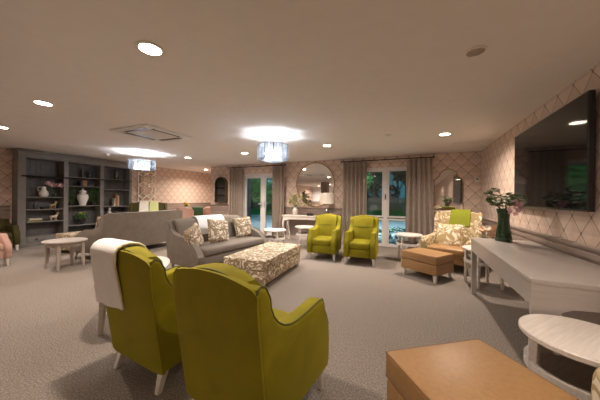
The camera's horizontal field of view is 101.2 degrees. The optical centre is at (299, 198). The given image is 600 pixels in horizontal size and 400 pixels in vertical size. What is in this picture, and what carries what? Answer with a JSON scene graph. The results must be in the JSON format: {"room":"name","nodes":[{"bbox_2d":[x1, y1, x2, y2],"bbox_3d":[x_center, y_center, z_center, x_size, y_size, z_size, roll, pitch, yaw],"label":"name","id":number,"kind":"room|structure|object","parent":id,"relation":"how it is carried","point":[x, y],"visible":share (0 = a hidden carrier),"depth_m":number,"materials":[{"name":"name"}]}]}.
{"room":"care facility","nodes":[
{"label":"care facility","id":0,"kind":"room"},
{"bbox_2d":[0,147,210,223],"bbox_3d":[-7.913,-0.028,4.276,0.120,2.390,17.200,1,0,25],"label":"wall","id":1,"kind":"structure","parent":0,"point":[171,185],"depth_m":9.77,"materials":[{"name":"paper"}]},
{"bbox_2d":[0,205,9,218],"bbox_3d":[-9.247,0.306,1.266,0.035,0.326,10.420,1,0,25],"label":"trim","id":2,"kind":"structure","parent":1,"relation":"attached to","point":[5,209],"depth_m":5.91,"materials":[{"name":"beige paint"}]},
{"bbox_2d":[137,168,155,200],"bbox_3d":[-5.597,-0.509,9.002,0.034,1.220,0.640,1,0,25],"label":"panel","id":3,"kind":"object","parent":1,"relation":"attached to","point":[146,178],"visible":0.95,"depth_m":9.00,"materials":[{"name":"beige mirror"}]},
{"bbox_2d":[167,203,210,209],"bbox_3d":[-5.066,0.350,10.151,0.035,0.326,3.940,1,0,25],"label":"trim","id":4,"kind":"structure","parent":1,"relation":"attached to","point":[170,206],"depth_m":10.43,"materials":[{"name":"beige paint"}]},
{"bbox_2d":[0,238,529,399],"bbox_3d":[-3.228,1.266,2.065,10.465,0.100,17.200,1,0,25],"label":"floor","id":5,"kind":"structure","parent":0,"point":[51,347],"depth_m":2.51,"materials":[{"name":"carpet"}]},
{"bbox_2d":[0,233,11,265],"bbox_3d":[-5.500,0.792,4.059,0.737,0.800,0.700,1,0,-3],"label":"armchair","id":6,"kind":"object","parent":5,"relation":"on","point":[5,243],"visible":1,"depth_m":4.34,"materials":[{"name":"pink fabric"}]},
{"bbox_2d":[0,218,19,250],"bbox_3d":[-6.852,0.808,5.453,0.737,0.740,0.720,1,0,25],"label":"armchair","id":7,"kind":"object","parent":5,"relation":"on","point":[13,232],"visible":0.8,"depth_m":5.61,"materials":[{"name":"green fabric"}]},
{"bbox_2d":[0,231,12,238],"bbox_3d":[-6.760,0.827,5.409,0.494,0.135,0.502,1,0,25],"label":"seat cushion","id":8,"kind":"object","parent":7,"relation":"on","point":[10,233],"depth_m":5.52,"materials":[{"name":"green fabric"}]},
{"bbox_2d":[41,237,87,270],"bbox_3d":[-4.126,0.967,4.335,0.600,0.480,0.600,1,0,22],"label":"coffee table","id":9,"kind":"object","parent":5,"relation":"on","point":[59,243],"visible":1,"depth_m":4.23,"materials":[{"name":"beige wood"}]},
{"bbox_2d":[55,231,80,250],"bbox_3d":[-5.056,0.987,5.601,0.550,0.420,0.550,1,0,20],"label":"ottoman","id":10,"kind":"object","parent":5,"relation":"on","point":[68,234],"visible":0.16,"depth_m":5.35,"materials":[{"name":"beige fabric"}]},
{"bbox_2d":[10,148,134,247],"bbox_3d":[-6.296,-0.004,7.112,0.386,2.374,2.710,1,0,25],"label":"bookcase","id":11,"kind":"object","parent":5,"relation":"on","point":[31,169],"visible":0.67,"depth_m":6.67,"materials":[{"name":"grey paint"}]},
{"bbox_2d":[33,201,37,208],"bbox_3d":[-6.709,0.171,6.251,0.090,0.195,0.089,1,0,25],"label":"bottle","id":12,"kind":"object","parent":11,"relation":"on","point":[35,205],"visible":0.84,"depth_m":6.23,"materials":[{"name":"grey glass"}]},
{"bbox_2d":[37,187,48,196],"bbox_3d":[-6.642,-0.177,6.386,0.196,0.262,0.194,1,0,-24],"label":"jug","id":13,"kind":"object","parent":11,"relation":"on","point":[43,192],"visible":1,"depth_m":6.34,"materials":[{"name":"white ceramic"}]},
{"bbox_2d":[49,201,57,208],"bbox_3d":[-6.569,0.165,6.566,0.068,0.214,0.229,1,0,0],"label":"horse figurine","id":14,"kind":"object","parent":11,"relation":"on","point":[56,202],"visible":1,"depth_m":6.57,"materials":[{"name":"brown"}]},
{"bbox_2d":[45,181,63,196],"bbox_3d":[-6.530,-0.254,6.543,0.243,0.418,0.363,1,0,25],"label":"orchid","id":15,"kind":"object","parent":11,"relation":"on","point":[48,183],"visible":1,"depth_m":6.54,"materials":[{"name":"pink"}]},
{"bbox_2d":[49,212,59,220],"bbox_3d":[-6.560,0.436,6.585,0.127,0.293,0.241,1,0,10],"label":"deer figurine","id":16,"kind":"object","parent":11,"relation":"on","point":[56,215],"visible":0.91,"depth_m":6.58,"materials":[{"name":"beige ceramic"}]},
{"bbox_2d":[68,187,75,205],"bbox_3d":[-6.406,-0.075,6.887,0.235,0.543,0.234,1,0,25],"label":"topiary","id":17,"kind":"object","parent":11,"relation":"on","point":[70,203],"visible":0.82,"depth_m":6.88,"materials":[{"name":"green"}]},
{"bbox_2d":[74,212,89,223],"bbox_3d":[-6.292,0.559,7.133,0.343,0.368,0.373,1,0,25],"label":"potted plant","id":18,"kind":"object","parent":11,"relation":"on","point":[81,214],"visible":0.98,"depth_m":7.09,"materials":[{"name":"green plant"}]},
{"bbox_2d":[76,188,88,204],"bbox_3d":[-6.276,-0.051,7.120,0.270,0.498,0.267,1,0,25],"label":"ginger jar","id":19,"kind":"object","parent":11,"relation":"on","point":[82,197],"visible":0.98,"depth_m":7.05,"materials":[{"name":"white ceramic"}]},
{"bbox_2d":[81,169,86,177],"bbox_3d":[-6.278,-0.737,7.146,0.100,0.260,0.120,1,0,25],"label":"bookend","id":20,"kind":"object","parent":11,"relation":"on","point":[82,170],"visible":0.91,"depth_m":7.13,"materials":[{"name":"grey"}]},
{"bbox_2d":[87,169,92,177],"bbox_3d":[-6.210,-0.736,7.291,0.100,0.260,0.120,1,0,25],"label":"bookend","id":21,"kind":"object","parent":11,"relation":"on","point":[90,172],"visible":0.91,"depth_m":7.28,"materials":[{"name":"grey"}]},
{"bbox_2d":[89,187,97,204],"bbox_3d":[-6.177,-0.069,7.376,0.230,0.537,0.232,1,0,25],"label":"topiary","id":22,"kind":"object","parent":11,"relation":"on","point":[93,200],"visible":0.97,"depth_m":7.35,"materials":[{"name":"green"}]},
{"bbox_2d":[113,194,116,205],"bbox_3d":[-5.933,0.052,7.898,0.150,0.380,0.035,1,0,25],"label":"book","id":23,"kind":"object","parent":11,"relation":"on","point":[114,195],"visible":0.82,"depth_m":7.87,"materials":[{"name":"beige paper"}]},
{"bbox_2d":[74,210,182,258],"bbox_3d":[-3.852,0.747,5.753,0.906,0.925,2.000,1,0,17],"label":"sofa","id":24,"kind":"object","parent":5,"relation":"on","point":[146,228],"visible":0.62,"depth_m":5.24,"materials":[{"name":"beige fabric"}]},
{"bbox_2d":[95,216,100,227],"bbox_3d":[-4.103,0.567,5.221,0.201,0.416,0.431,1,0,13],"label":"cushion","id":25,"kind":"object","parent":24,"relation":"on","point":[98,217],"visible":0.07,"depth_m":5.02,"materials":[{"name":"beige fabric"}]},
{"bbox_2d":[93,256,169,335],"bbox_3d":[-1.709,0.982,2.590,0.540,0.500,1.120,1,0,-12],"label":"coffee table","id":26,"kind":"object","parent":5,"relation":"on","point":[166,261],"visible":0.13,"depth_m":2.22,"materials":[{"name":"white wood"}]},
{"bbox_2d":[106,246,181,395],"bbox_3d":[-0.987,0.782,1.924,0.605,0.915,0.754,1,0,28],"label":"armchair","id":27,"kind":"object","parent":5,"relation":"on","point":[145,332],"visible":0.58,"depth_m":1.56,"materials":[{"name":"fabric"}]},
{"bbox_2d":[90,238,147,309],"bbox_3d":[-1.263,0.518,1.790,0.351,0.452,0.318,1,0,28],"label":"throw blanket","id":28,"kind":"object","parent":27,"relation":"on","point":[108,292],"visible":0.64,"depth_m":1.66,"materials":[{"name":"beige fabric"}]},
{"bbox_2d":[129,202,166,211],"bbox_3d":[-4.843,0.654,7.879,1.100,1.090,0.855,1,0,-29],"label":"loveseat","id":29,"kind":"object","parent":5,"relation":"on","point":[134,207],"visible":0.16,"depth_m":8.00,"materials":[{"name":"green fabric"}]},
{"bbox_2d":[139,201,148,211],"bbox_3d":[-5.124,0.287,8.104,0.270,0.393,0.248,1,0,-29],"label":"throw","id":30,"kind":"object","parent":29,"relation":"on","point":[144,205],"visible":0.85,"depth_m":8.06,"materials":[{"name":"beige fabric"}]},
{"bbox_2d":[149,201,158,210],"bbox_3d":[-4.877,0.289,8.240,0.270,0.393,0.248,1,0,-29],"label":"throw","id":31,"kind":"object","parent":29,"relation":"on","point":[153,204],"visible":0.8,"depth_m":8.19,"materials":[{"name":"yellow fabric"}]},
{"bbox_2d":[176,207,193,217],"bbox_3d":[-4.296,0.765,9.195,0.596,0.880,0.522,1,0,-17],"label":"dining chair","id":32,"kind":"object","parent":5,"relation":"on","point":[187,212],"visible":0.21,"depth_m":9.01,"materials":[{"name":"pink fabric"}]},
{"bbox_2d":[192,207,202,215],"bbox_3d":[-4.112,0.767,9.742,0.536,0.880,0.517,1,0,-45],"label":"dining chair","id":33,"kind":"object","parent":5,"relation":"on","point":[198,211],"visible":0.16,"depth_m":9.55,"materials":[{"name":"fabric"}]},
{"bbox_2d":[203,207,209,214],"bbox_3d":[-3.880,0.769,10.261,0.517,0.880,0.536,1,0,15],"label":"dining chair","id":34,"kind":"object","parent":5,"relation":"on","point":[206,211],"visible":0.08,"depth_m":10.03,"materials":[{"name":"pink fabric"}]},
{"bbox_2d":[165,215,267,267],"bbox_3d":[-1.495,0.794,4.735,0.906,0.880,1.730,1,0,31],"label":"sofa","id":35,"kind":"object","parent":5,"relation":"on","point":[179,252],"visible":0.65,"depth_m":4.20,"materials":[{"name":"beige fabric"}]},
{"bbox_2d":[183,222,203,246],"bbox_3d":[-1.745,0.647,4.056,0.181,0.508,0.514,1,0,8],"label":"cushion","id":36,"kind":"object","parent":35,"relation":"on","point":[192,235],"visible":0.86,"depth_m":3.97,"materials":[{"name":"beige fabric"}]},
{"bbox_2d":[191,214,224,233],"bbox_3d":[-1.781,0.495,4.863,0.306,0.335,0.651,1,0,31],"label":"throw","id":37,"kind":"object","parent":35,"relation":"on","point":[202,219],"visible":0.57,"depth_m":4.67,"materials":[{"name":"beige fabric"}]},
{"bbox_2d":[207,219,228,242],"bbox_3d":[-1.530,0.609,4.629,0.212,0.463,0.479,1,0,39],"label":"cushion","id":38,"kind":"object","parent":35,"relation":"on","point":[217,229],"visible":0.94,"depth_m":4.54,"materials":[{"name":"beige fabric"}]},
{"bbox_2d":[199,236,262,256],"bbox_3d":[-1.393,0.873,4.672,0.624,0.135,1.462,1,0,31],"label":"seat cushion","id":39,"kind":"object","parent":35,"relation":"on","point":[235,244],"depth_m":4.43,"materials":[{"name":"grey fabric"}]},
{"bbox_2d":[232,216,251,236],"bbox_3d":[-1.215,0.612,5.299,0.213,0.450,0.466,1,0,44],"label":"cushion","id":40,"kind":"object","parent":35,"relation":"on","point":[243,226],"visible":0.85,"depth_m":5.21,"materials":[{"name":"beige fabric"}]},
{"bbox_2d":[173,263,328,399],"bbox_3d":[-0.249,0.790,1.493,0.605,0.915,0.754,1,0,31],"label":"armchair","id":41,"kind":"object","parent":5,"relation":"on","point":[234,345],"visible":1,"depth_m":1.20,"materials":[{"name":"fabric"}]},
{"bbox_2d":[272,308,288,319],"bbox_3d":[-0.197,0.885,1.583,0.387,0.135,0.508,1,0,31],"label":"seat cushion","id":42,"kind":"object","parent":41,"relation":"on","point":[279,314],"depth_m":1.75,"materials":[{"name":"fabric"}]},
{"bbox_2d":[223,242,299,285],"bbox_3d":[-0.551,1.044,4.067,0.680,0.400,1.360,1,0,21],"label":"ottoman","id":43,"kind":"object","parent":5,"relation":"on","point":[265,262],"visible":0.74,"depth_m":3.65,"materials":[{"name":"beige fabric"}]},
{"bbox_2d":[263,228,285,242],"bbox_3d":[-0.572,0.969,5.569,0.520,0.550,0.520,1,0,25],"label":"side table","id":44,"kind":"object","parent":5,"relation":"on","point":[272,237],"visible":0.84,"depth_m":5.50,"materials":[{"name":"white wood"}]},
{"bbox_2d":[282,214,315,238],"bbox_3d":[0.295,0.881,7.176,1.680,0.765,0.415,1,0,25],"label":"console table","id":45,"kind":"object","parent":5,"relation":"on","point":[288,217],"visible":0.37,"depth_m":7.22,"materials":[{"name":"white wood"}]},
{"bbox_2d":[287,194,304,214],"bbox_3d":[-0.081,0.148,7.291,0.759,0.691,0.324,1,0,25],"label":"vase","id":46,"kind":"object","parent":45,"relation":"on","point":[295,210],"visible":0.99,"depth_m":7.30,"materials":[{"name":"white ceramic"}]},
{"bbox_2d":[319,193,333,213],"bbox_3d":[0.754,0.172,6.938,0.430,0.660,0.430,1,0,25],"label":"table lamp","id":47,"kind":"object","parent":45,"relation":"on","point":[325,198],"visible":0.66,"depth_m":6.76,"materials":[{"name":"beige fabric"}]},
{"bbox_2d":[295,225,313,243],"bbox_3d":[0.137,0.977,6.231,0.520,0.550,0.520,1,0,-5],"label":"side table","id":48,"kind":"object","parent":5,"relation":"on","point":[299,233],"visible":0.72,"depth_m":6.07,"materials":[{"name":"white wood"}]},
{"bbox_2d":[307,213,341,260],"bbox_3d":[0.544,0.798,5.329,0.605,0.915,0.754,1,0,19],"label":"armchair","id":49,"kind":"object","parent":5,"relation":"on","point":[324,237],"visible":1,"depth_m":5.18,"materials":[{"name":"fabric"}]},
{"bbox_2d":[312,236,330,245],"bbox_3d":[0.508,0.893,5.230,0.387,0.135,0.508,1,0,19],"label":"seat cushion","id":50,"kind":"object","parent":49,"relation":"on","point":[316,240],"depth_m":5.02,"materials":[{"name":"fabric"}]},
{"bbox_2d":[343,215,378,266],"bbox_3d":[1.247,0.806,4.974,0.605,0.915,0.754,1,0,22],"label":"armchair","id":51,"kind":"object","parent":5,"relation":"on","point":[361,240],"visible":1,"depth_m":4.81,"materials":[{"name":"fabric"}]},
{"bbox_2d":[349,239,369,249],"bbox_3d":[1.208,0.900,4.877,0.387,0.135,0.508,1,0,22],"label":"seat cushion","id":52,"kind":"object","parent":51,"relation":"on","point":[354,244],"depth_m":4.68,"materials":[{"name":"fabric"}]},
{"bbox_2d":[395,232,422,258],"bbox_3d":[2.214,0.998,5.032,0.520,0.550,0.520,1,0,10],"label":"side table","id":53,"kind":"object","parent":5,"relation":"on","point":[402,242],"visible":0.91,"depth_m":4.95,"materials":[{"name":"white wood"}]},
{"bbox_2d":[401,247,453,283],"bbox_3d":[2.080,1.072,4.045,0.520,0.400,0.610,1,0,-32],"label":"footstool","id":54,"kind":"object","parent":5,"relation":"on","point":[435,263],"visible":1,"depth_m":3.86,"materials":[{"name":"beige leather"}]},
{"bbox_2d":[420,210,483,276],"bbox_3d":[2.842,0.755,4.585,0.875,1.050,0.840,1,0,-42],"label":"armchair","id":55,"kind":"object","parent":5,"relation":"on","point":[426,241],"visible":0.46,"depth_m":4.57,"materials":[{"name":"beige fabric"}]},
{"bbox_2d":[427,243,464,257],"bbox_3d":[2.769,0.924,4.521,0.685,0.130,0.614,1,0,-42],"label":"seat cushion","id":56,"kind":"object","parent":55,"relation":"on","point":[458,252],"depth_m":4.32,"materials":[{"name":"beige leather"}]},
{"bbox_2d":[435,223,463,246],"bbox_3d":[2.793,0.694,4.621,0.222,0.437,0.458,1,0,-41],"label":"cushion","id":57,"kind":"object","parent":55,"relation":"on","point":[447,234],"visible":0.86,"depth_m":4.55,"materials":[{"name":"beige fabric"}]},
{"bbox_2d":[449,209,471,226],"bbox_3d":[3.130,0.401,4.798,0.223,0.378,0.352,1,0,-42],"label":"folded cloth","id":58,"kind":"object","parent":55,"relation":"on","point":[457,216],"visible":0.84,"depth_m":4.75,"materials":[{"name":"fabric"}]},
{"bbox_2d":[385,339,578,399],"bbox_3d":[0.796,1.036,1.156,0.610,0.445,0.460,1,0,-12],"label":"footstool","id":59,"kind":"object","parent":5,"relation":"on","point":[473,369],"visible":1,"depth_m":1.15,"materials":[{"name":"beige leather"}]},
{"bbox_2d":[462,245,503,289],"bbox_3d":[2.686,1.003,3.616,0.520,0.550,0.520,1,0,5],"label":"side table","id":60,"kind":"object","parent":5,"relation":"on","point":[467,259],"visible":0.37,"depth_m":3.63,"materials":[{"name":"white wood"}]},
{"bbox_2d":[479,225,495,238],"bbox_3d":[2.785,0.556,3.611,0.230,0.344,0.268,1,0,-10],"label":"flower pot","id":61,"kind":"object","parent":60,"relation":"on","point":[487,229],"visible":0.54,"depth_m":3.61,"materials":[{"name":"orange ceramic"}]},
{"bbox_2d":[471,237,599,315],"bbox_3d":[2.179,0.898,2.330,0.625,0.750,1.940,1,0,25],"label":"console table","id":62,"kind":"object","parent":5,"relation":"on","point":[553,282],"visible":0.9,"depth_m":1.77,"materials":[{"name":"grey wood"}]},
{"bbox_2d":[483,188,527,241],"bbox_3d":[2.524,0.194,3.053,0.454,0.662,0.485,1,0,25],"label":"flower vase","id":63,"kind":"object","parent":62,"relation":"on","point":[503,233],"visible":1,"depth_m":3.00,"materials":[{"name":"green glass"}]},
{"bbox_2d":[518,314,599,399],"bbox_3d":[1.474,0.991,1.274,0.520,0.550,0.520,1,0,-27],"label":"side table","id":64,"kind":"object","parent":5,"relation":"on","point":[564,351],"visible":0.96,"depth_m":1.31,"materials":[{"name":"white wood"}]},
{"bbox_2d":[591,367,599,399],"bbox_3d":[1.317,0.764,0.501,0.665,1.000,0.855,1,0,25],"label":"armchair","id":65,"kind":"object","parent":5,"relation":"on","point":[595,388],"visible":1,"depth_m":0.98,"materials":[{"name":"beige fabric"}]},
{"bbox_2d":[0,0,599,173],"bbox_3d":[-3.201,-1.224,2.065,10.465,0.100,17.200,1,0,25],"label":"ceiling","id":66,"kind":"structure","parent":0,"point":[232,75],"depth_m":2.24,"materials":[{"name":"paint"}]},
{"bbox_2d":[31,100,54,106],"bbox_3d":[-3.151,-1.168,3.025,0.206,0.009,0.206,1,0,25],"label":"recessed light","id":67,"kind":"object","parent":66,"relation":"in","point":[39,102],"visible":1,"depth_m":3.02,"materials":[{"name":"white plastic"}]},
{"bbox_2d":[128,153,155,169],"bbox_3d":[-4.102,-0.957,6.411,0.612,0.451,0.612,1,0,25],"label":"crystal chandelier","id":68,"kind":"object","parent":66,"relation":"hanging from","point":[145,165],"visible":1,"depth_m":6.38,"materials":[{"name":"silver metal"}]},
{"bbox_2d":[134,41,164,56],"bbox_3d":[-1.152,-1.147,1.896,0.206,0.009,0.206,1,0,25],"label":"recessed light","id":69,"kind":"object","parent":66,"relation":"in","point":[148,48],"visible":1,"depth_m":1.88,"materials":[{"name":"white plastic"}]},
{"bbox_2d":[110,124,192,141],"bbox_3d":[-2.626,-1.150,4.424,0.920,0.034,0.920,1,0,22],"label":"air conditioner","id":70,"kind":"object","parent":66,"relation":"attached to","point":[145,131],"visible":1,"depth_m":4.30,"materials":[{"name":"white plastic"}]},
{"bbox_2d":[131,130,173,138],"bbox_3d":[-2.626,-1.140,4.424,0.500,0.010,0.500,1,0,22],"label":"grille","id":71,"kind":"object","parent":70,"relation":"attached to","point":[153,134],"depth_m":4.37,"materials":[{"name":"white plastic"}]},
{"bbox_2d":[258,134,287,161],"bbox_3d":[-0.486,-0.904,4.466,0.552,0.481,0.555,1,0,25],"label":"crystal chandelier","id":72,"kind":"object","parent":66,"relation":"hanging from","point":[272,135],"visible":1,"depth_m":4.46,"materials":[{"name":"silver metal"}]},
{"bbox_2d":[438,133,451,135],"bbox_3d":[2.500,-1.108,4.255,0.206,0.009,0.206,1,0,25],"label":"recessed light","id":73,"kind":"object","parent":66,"relation":"in","point":[441,134],"visible":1,"depth_m":4.26,"materials":[{"name":"white plastic"}]},
{"bbox_2d":[450,139,493,148],"bbox_3d":[3.453,-1.100,5.012,0.640,0.007,0.640,1,0,25],"label":"access hatch","id":74,"kind":"object","parent":66,"relation":"attached to","point":[480,143],"visible":1,"depth_m":5.00,"materials":[{"name":"paint"}]},
{"bbox_2d":[464,45,487,57],"bbox_3d":[1.340,-1.120,1.884,0.150,0.010,0.150,1,0,25],"label":"ceiling speaker","id":75,"kind":"object","parent":66,"relation":"attached to","point":[475,51],"visible":1,"depth_m":1.87,"materials":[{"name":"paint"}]},
{"bbox_2d":[466,47,484,56],"bbox_3d":[1.340,-1.117,1.884,0.120,0.003,0.102,1,0,25],"label":"grille","id":76,"kind":"object","parent":75,"relation":"attached to","point":[474,51],"depth_m":1.87,"materials":[{"name":"beige paint"}]},
{"bbox_2d":[211,151,480,213],"bbox_3d":[0.436,0.060,7.475,8.265,2.390,0.120,1,0,25],"label":"wall","id":77,"kind":"structure","parent":0,"point":[467,165],"depth_m":6.64,"materials":[{"name":"paper"}]},
{"bbox_2d":[210,204,228,213],"bbox_3d":[-2.683,0.380,8.856,1.450,0.316,0.035,1,0,25],"label":"trim","id":78,"kind":"structure","parent":77,"relation":"attached to","point":[214,208],"depth_m":8.97,"materials":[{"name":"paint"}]},
{"bbox_2d":[215,177,227,202],"bbox_3d":[-2.837,-0.315,8.878,0.500,0.930,0.128,1,0,25],"label":"mirror","id":79,"kind":"object","parent":77,"relation":"attached to","point":[221,183],"visible":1,"depth_m":8.93,"materials":[{"name":"wood"}]},
{"bbox_2d":[228,164,285,168],"bbox_3d":[-1.469,-1.065,8.232,2.322,0.044,0.141,1,0,25],"label":"pole","id":80,"kind":"object","parent":77,"relation":"attached to","point":[283,164],"visible":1,"depth_m":8.15,"materials":[{"name":"brown wood"}]},
{"bbox_2d":[229,168,241,217],"bbox_3d":[-2.246,0.067,8.538,0.553,2.290,0.123,1,0,25],"label":"drape","id":81,"kind":"object","parent":80,"relation":"hanging from","point":[235,175],"visible":0.78,"depth_m":8.52,"materials":[{"name":"brown fabric"}]},
{"bbox_2d":[272,165,283,235],"bbox_3d":[-0.693,0.083,7.808,0.434,2.290,0.123,1,0,25],"label":"drape","id":82,"kind":"object","parent":80,"relation":"hanging from","point":[278,171],"visible":0.89,"depth_m":7.79,"materials":[{"name":"brown fabric"}]},
{"bbox_2d":[242,173,272,235],"bbox_3d":[-1.241,0.202,8.230,1.650,2.070,0.141,1,0,25],"label":"door","id":83,"kind":"structure","parent":77,"relation":"in","point":[264,176],"depth_m":8.24,"materials":[{"name":"grey wood"}]},
{"bbox_2d":[284,219,341,238],"bbox_3d":[0.602,0.866,7.324,2.430,0.580,0.006,1,0,25],"label":"panel","id":84,"kind":"object","parent":77,"relation":"attached to","point":[293,222],"visible":0.07,"depth_m":7.67,"materials":[{"name":"beige paint"}]},
{"bbox_2d":[284,207,342,215],"bbox_3d":[0.601,0.422,7.311,2.430,0.301,0.035,1,0,25],"label":"trim","id":85,"kind":"structure","parent":77,"relation":"attached to","point":[288,210],"depth_m":7.40,"materials":[{"name":"beige paint"}]},
{"bbox_2d":[285,235,341,242],"bbox_3d":[0.597,1.206,7.319,2.430,0.100,0.016,1,0,25],"label":"baseboard","id":86,"kind":"structure","parent":77,"relation":"attached to","point":[286,236],"depth_m":7.66,"materials":[{"name":"beige wood"}]},
{"bbox_2d":[296,162,334,206],"bbox_3d":[0.448,-0.420,7.388,1.252,1.332,0.032,1,0,25],"label":"round mirror","id":87,"kind":"object","parent":77,"relation":"attached to","point":[315,178],"visible":0.84,"depth_m":7.39,"materials":[{"name":"silver metal"}]},
{"bbox_2d":[367,167,406,247],"bbox_3d":[2.280,0.224,6.564,1.200,2.100,0.159,1,0,25],"label":"door","id":88,"kind":"structure","parent":77,"relation":"in","point":[385,171],"depth_m":6.54,"materials":[{"name":"grey wood"}]},
{"bbox_2d":[340,156,434,162],"bbox_3d":[2.218,-1.017,6.497,2.332,0.044,0.141,1,0,25],"label":"pole","id":89,"kind":"object","parent":77,"relation":"attached to","point":[432,156],"visible":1,"depth_m":6.39,"materials":[{"name":"brown metal"}]},
{"bbox_2d":[342,161,366,242],"bbox_3d":[1.488,0.106,6.781,0.665,2.290,0.121,1,0,25],"label":"drape","id":90,"kind":"object","parent":89,"relation":"hanging from","point":[354,173],"visible":0.78,"depth_m":6.78,"materials":[{"name":"beige fabric"}]},
{"bbox_2d":[404,157,433,248],"bbox_3d":[2.970,0.121,6.084,0.703,2.290,0.123,1,0,25],"label":"drape","id":91,"kind":"object","parent":89,"relation":"hanging from","point":[419,190],"visible":0.86,"depth_m":6.09,"materials":[{"name":"beige fabric"}]},
{"bbox_2d":[434,169,463,209],"bbox_3d":[3.563,-0.227,5.923,0.620,0.982,0.022,1,0,25],"label":"arched mirror","id":92,"kind":"object","parent":77,"relation":"attached to","point":[448,186],"visible":0.98,"depth_m":5.92,"materials":[{"name":"silver metal"}]},
{"bbox_2d":[481,62,599,247],"bbox_3d":[1.039,0.066,-1.091,0.120,2.390,15.110,1,0,25],"label":"wall","id":93,"kind":"structure","parent":0,"point":[498,158],"depth_m":2.78,"materials":[{"name":"paper"}]},
{"bbox_2d":[482,217,599,265],"bbox_3d":[0.960,0.521,-1.067,0.035,0.271,14.890,1,0,25],"label":"trim","id":94,"kind":"structure","parent":93,"relation":"attached to","point":[591,254],"depth_m":2.56,"materials":[{"name":"beige paint"}]},
{"bbox_2d":[482,231,599,324],"bbox_3d":[0.969,0.910,-1.074,0.006,0.500,14.890,1,0,25],"label":"panel","id":95,"kind":"object","parent":93,"relation":"attached to","point":[592,317],"depth_m":2.15,"materials":[{"name":"beige paint"}]},
{"bbox_2d":[514,89,595,211],"bbox_3d":[2.750,-0.386,2.764,0.072,1.000,1.680,1,0,25],"label":"television","id":96,"kind":"object","parent":93,"relation":"attached to","point":[554,167],"visible":0.94,"depth_m":2.40,"materials":[{"name":"black plastic"}]},
{"label":"outside","id":97,"kind":"structure","parent":0,"visible":0},
{"bbox_2d":[251,207,405,220],"bbox_3d":[-2.090,1.278,26.120,42.000,0.060,14.500,1,0,25],"label":"lawn","id":98,"kind":"structure","parent":97,"point":[255,210],"depth_m":23.27,"materials":[{"name":"green plant"}]},
{"bbox_2d":[251,178,267,207],"bbox_3d":[-6.148,-2.289,31.293,5.188,6.997,5.224,1,0,-12],"label":"tree","id":99,"kind":"object","parent":98,"relation":"on","point":[252,203],"visible":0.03,"depth_m":31.48,"materials":[{"name":"green plant"}]},
{"bbox_2d":[253,197,405,210],"bbox_3d":[0.159,0.522,32.055,33.100,1.500,0.172,1,0,25],"label":"fence","id":100,"kind":"object","parent":98,"relation":"on","point":[397,204],"visible":0.16,"depth_m":27.72,"materials":[{"name":"black metal"}]},
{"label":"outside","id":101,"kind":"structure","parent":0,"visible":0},
{"bbox_2d":[367,172,381,197],"bbox_3d":[9.956,-3.439,33.086,3.911,9.631,3.934,1,0,25],"label":"tree","id":102,"kind":"object","parent":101,"point":[376,175],"visible":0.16,"depth_m":32.73,"materials":[{"name":"green plant"}]},
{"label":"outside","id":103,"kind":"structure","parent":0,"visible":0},
{"bbox_2d":[390,171,405,197],"bbox_3d":[13.416,-3.123,31.527,4.198,9.073,3.885,1,0,25],"label":"tree","id":104,"kind":"object","parent":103,"point":[402,176],"visible":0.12,"depth_m":31.46,"materials":[{"name":"green plant"}]},
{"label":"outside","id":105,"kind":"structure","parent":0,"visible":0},
{"bbox_2d":[367,173,381,200],"bbox_3d":[10.688,-5.182,39.462,5.475,13.132,4.859,1,0,25],"label":"tree","id":106,"kind":"object","parent":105,"point":[377,190],"visible":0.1,"depth_m":38.50,"materials":[{"name":"green plant"}]},
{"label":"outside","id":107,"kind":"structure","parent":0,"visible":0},
{"bbox_2d":[389,172,402,199],"bbox_3d":[14.869,-4.959,37.587,4.059,12.774,4.149,1,0,25],"label":"tree","id":108,"kind":"object","parent":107,"point":[396,194],"visible":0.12,"depth_m":37.29,"materials":[{"name":"green plant"}]},
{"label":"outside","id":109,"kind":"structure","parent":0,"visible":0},
{"bbox_2d":[251,215,404,243],"bbox_3d":[0.257,1.288,12.317,22.000,0.050,8.480,1,0,25],"label":"patio","id":110,"kind":"structure","parent":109,"point":[255,219],"depth_m":12.21,"materials":[{"name":"grey stone"}]},
{"bbox_2d":[247,179,250,219],"bbox_3d":[-2.461,-0.271,9.713,0.870,3.010,0.600,1,0,25],"label":"pier","id":111,"kind":"structure","parent":110,"relation":"on","point":[248,180],"depth_m":9.69,"materials":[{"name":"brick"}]},
{"bbox_2d":[251,178,271,206],"bbox_3d":[-2.178,-0.246,13.664,1.680,2.993,1.660,1,0,43],"label":"shrub","id":112,"kind":"object","parent":110,"relation":"on","point":[257,187],"visible":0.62,"depth_m":13.48,"materials":[{"name":"green plant"}]},
{"bbox_2d":[367,173,373,189],"bbox_3d":[2.644,-0.376,11.502,1.485,3.352,1.430,1,0,25],"label":"tree","id":113,"kind":"object","parent":110,"relation":"on","point":[367,173],"visible":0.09,"depth_m":11.41,"materials":[{"name":"green plant"}]},
{"bbox_2d":[379,228,398,234],"bbox_3d":[3.147,1.216,9.137,0.983,0.166,0.852,1,0,25],"label":"plant","id":114,"kind":"object","parent":110,"relation":"on","point":[392,230],"visible":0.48,"depth_m":9.00,"materials":[{"name":"green plant"}]},
{"bbox_2d":[379,233,404,239],"bbox_3d":[2.942,1.206,7.772,0.956,0.181,0.842,1,0,25],"label":"plant","id":115,"kind":"object","parent":110,"relation":"on","point":[380,235],"visible":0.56,"depth_m":7.74,"materials":[{"name":"green plant"}]},
{"bbox_2d":[392,227,404,231],"bbox_3d":[4.002,1.219,9.630,0.920,0.178,0.827,1,0,-18],"label":"plant","id":116,"kind":"object","parent":110,"relation":"on","point":[393,227],"visible":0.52,"depth_m":9.61,"materials":[{"name":"green plant"}]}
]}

